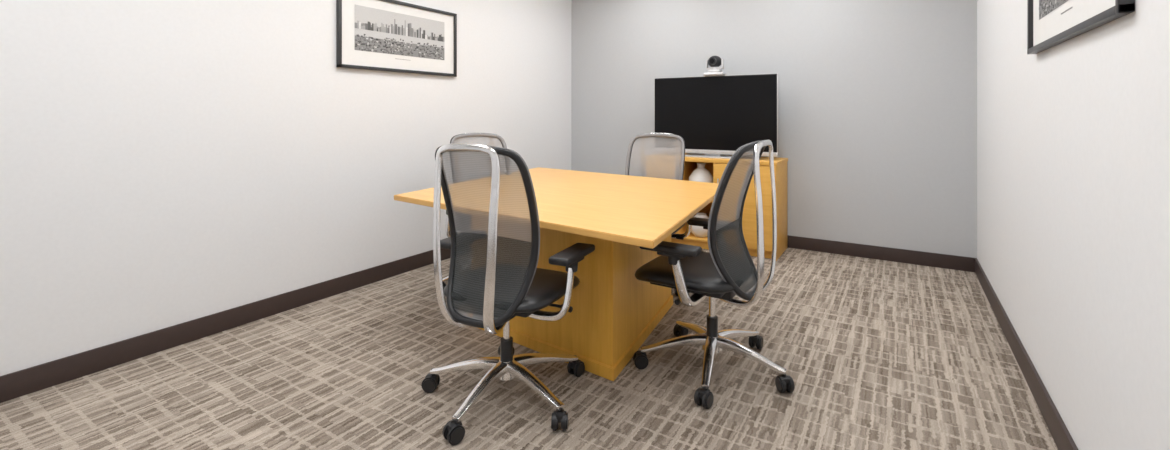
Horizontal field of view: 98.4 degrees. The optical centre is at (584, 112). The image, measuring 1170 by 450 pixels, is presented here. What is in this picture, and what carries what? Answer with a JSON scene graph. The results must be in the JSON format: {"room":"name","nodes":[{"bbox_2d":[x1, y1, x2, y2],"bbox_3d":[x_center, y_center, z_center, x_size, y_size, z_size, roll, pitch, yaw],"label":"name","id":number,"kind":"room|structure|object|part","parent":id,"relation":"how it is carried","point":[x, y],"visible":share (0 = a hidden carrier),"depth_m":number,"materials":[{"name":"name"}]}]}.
{"room":"conference room","nodes":[
{"label":"conference room","id":0,"kind":"room"},
{"bbox_2d":[0,0,570,375],"bbox_3d":[-1.817,-0.150,3.190,0.120,2.700,6.330,0,0,32],"label":"wall","id":1,"kind":"structure","parent":0,"point":[164,163],"depth_m":2.74,"materials":[{"name":"white paint"}]},
{"bbox_2d":[0,248,450,402],"bbox_3d":[-1.760,1.146,3.155,0.014,0.108,6.090,0,0,32],"label":"baseboard","id":2,"kind":"structure","parent":1,"relation":"attached to","point":[23,382],"depth_m":2.63,"materials":[{"name":"brown rubber"}]},
{"bbox_2d":[336,0,456,76],"bbox_3d":[-1.359,-0.565,3.781,0.030,0.525,1.045,0,0,32],"label":"print","id":3,"kind":"object","parent":1,"relation":"attached to","point":[378,35],"visible":1,"depth_m":3.71},
{"bbox_2d":[355,5,443,59],"bbox_3d":[-1.358,-0.585,3.781,0.001,0.310,0.800,0,0,32],"label":"photograph","id":4,"kind":"object","parent":3,"relation":"attached to","point":[379,30],"depth_m":3.74},
{"bbox_2d":[0,248,1057,449],"bbox_3d":[-0.213,1.250,2.189,3.902,0.100,6.330,0,0,32],"label":"floor","id":5,"kind":"structure","parent":0,"point":[877,354],"depth_m":2.22,"materials":[{"name":"carpet"}]},
{"bbox_2d":[435,132,506,289],"bbox_3d":[-0.704,0.673,3.552,0.705,1.054,0.711,0,0,-34],"label":"office chair","id":6,"kind":"object","parent":5,"relation":"on","point":[481,138],"visible":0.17,"depth_m":3.75,"materials":[{"name":"grey fabric"}]},
{"bbox_3d":[-0.775,0.499,3.699,0.443,0.701,0.185,0,0,-34],"label":"frame","id":7,"kind":"part","parent":6,"relation":"part of","materials":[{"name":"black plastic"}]},
{"bbox_2d":[421,143,594,444],"bbox_3d":[-0.349,0.658,2.121,0.717,1.085,0.694,0,0,26],"label":"office chair","id":8,"kind":"object","parent":5,"relation":"on","point":[494,278],"visible":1,"depth_m":1.98,"materials":[{"name":"grey fabric"}]},
{"bbox_3d":[-0.407,0.469,1.992,0.443,0.701,0.185,0,0,26],"label":"frame","id":9,"kind":"part","parent":8,"relation":"part of","materials":[{"name":"black plastic"}]},
{"bbox_3d":[-0.309,0.749,2.198,0.500,0.074,0.500,0,0,26],"label":"seat","id":10,"kind":"part","parent":8,"relation":"part of","materials":[{"name":"black leather"}]},
{"bbox_2d":[394,167,718,380],"bbox_3d":[-0.075,0.830,3.047,2.019,0.740,1.564,0,0,38],"label":"conference table","id":11,"kind":"object","parent":5,"relation":"on","point":[613,313],"visible":0.63,"depth_m":2.45,"materials":[{"name":"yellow wood"}]},
{"bbox_2d":[625,133,691,295],"bbox_3d":[0.441,0.675,3.622,0.701,1.048,0.715,0,0,25],"label":"office chair","id":12,"kind":"object","parent":5,"relation":"on","point":[654,155],"visible":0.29,"depth_m":3.77,"materials":[{"name":"grey fabric"}]},
{"bbox_3d":[0.529,0.504,3.762,0.443,0.701,0.185,0,0,25],"label":"frame","id":13,"kind":"part","parent":12,"relation":"part of","materials":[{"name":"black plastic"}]},
{"bbox_3d":[0.432,0.783,3.556,0.500,0.074,0.500,0,0,25],"label":"seat","id":14,"kind":"part","parent":12,"relation":"part of","materials":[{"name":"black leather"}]},
{"bbox_2d":[633,140,794,408],"bbox_3d":[0.607,0.660,2.363,0.708,1.080,0.709,0,0,30],"label":"office chair","id":15,"kind":"object","parent":5,"relation":"on","point":[728,270],"visible":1,"depth_m":2.23,"materials":[{"name":"grey fabric"}]},
{"bbox_3d":[0.529,0.753,2.429,0.500,0.074,0.500,0,0,33],"label":"seat","id":16,"kind":"part","parent":15,"relation":"part of","materials":[{"name":"black leather"}]},
{"bbox_3d":[0.720,0.474,2.305,0.185,0.701,0.443,0,0,33],"label":"frame","id":17,"kind":"part","parent":15,"relation":"part of","materials":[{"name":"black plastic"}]},
{"bbox_2d":[671,153,787,260],"bbox_3d":[1.173,0.800,4.587,1.175,0.800,0.515,0,0,32],"label":"credenza","id":18,"kind":"object","parent":5,"relation":"on","point":[716,167],"visible":0.32,"depth_m":4.21,"materials":[{"name":"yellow wood"}]},
{"bbox_2d":[691,213,708,236],"bbox_3d":[1.051,1.010,4.566,0.220,0.200,0.220,0,0,32],"label":"ceramic vase","id":19,"kind":"object","parent":18,"relation":"on","point":[698,231],"visible":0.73,"depth_m":4.50,"materials":[{"name":"white ceramic"}]},
{"bbox_2d":[689,163,712,182],"bbox_3d":[1.051,0.607,4.566,0.224,0.305,0.224,0,0,32],"label":"ceramic vase","id":20,"kind":"object","parent":18,"relation":"on","point":[701,174],"visible":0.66,"depth_m":4.50,"materials":[{"name":"white ceramic"}]},
{"bbox_2d":[654,73,777,158],"bbox_3d":[1.157,0.032,4.570,1.131,0.736,0.220,0,0,32],"label":"television","id":21,"kind":"object","parent":18,"relation":"on","point":[714,116],"visible":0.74,"depth_m":4.51,"materials":[{"name":"black plastic"}]},
{"bbox_2d":[703,56,726,75],"bbox_3d":[1.166,-0.426,4.543,0.183,0.182,0.156,0,0,32],"label":"camera","id":22,"kind":"object","parent":21,"relation":"on","point":[714,62],"visible":0.98,"depth_m":4.50,"materials":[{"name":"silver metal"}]},
{"bbox_2d":[571,0,976,257],"bbox_3d":[1.431,-0.150,4.824,3.662,2.700,0.120,0,0,32],"label":"wall","id":23,"kind":"structure","parent":0,"point":[877,99],"depth_m":4.31,"materials":[{"name":"grey paint"}]},
{"bbox_2d":[787,235,974,271],"bbox_3d":[1.395,1.146,4.767,3.634,0.108,0.014,0,0,32],"label":"baseboard","id":24,"kind":"structure","parent":23,"relation":"attached to","point":[954,262],"depth_m":4.11,"materials":[{"name":"brown rubber"}]},
{"bbox_2d":[977,0,1169,449],"bbox_3d":[1.392,-0.150,1.188,0.120,2.700,6.330,0,0,32],"label":"wall","id":25,"kind":"structure","parent":0,"point":[1073,135],"depth_m":1.56,"materials":[{"name":"white paint"}]},
{"bbox_2d":[975,258,1077,449],"bbox_3d":[1.335,1.146,1.224,0.014,0.108,6.090,0,0,32],"label":"baseboard","id":26,"kind":"structure","parent":25,"relation":"attached to","point":[1063,440],"depth_m":2.19,"materials":[{"name":"brown rubber"}]},
{"bbox_2d":[1027,0,1134,53],"bbox_3d":[1.621,-0.510,1.700,0.030,0.520,1.060,0,0,32],"label":"print","id":27,"kind":"object","parent":25,"relation":"attached to","point":[1050,23],"visible":1,"depth_m":1.72},
{"bbox_2d":[1039,0,1067,19],"bbox_3d":[1.621,-0.530,1.700,0.001,0.310,0.800,0,0,32],"label":"photograph","id":28,"kind":"object","parent":27,"relation":"attached to","point":[1047,8],"depth_m":1.89}
]}

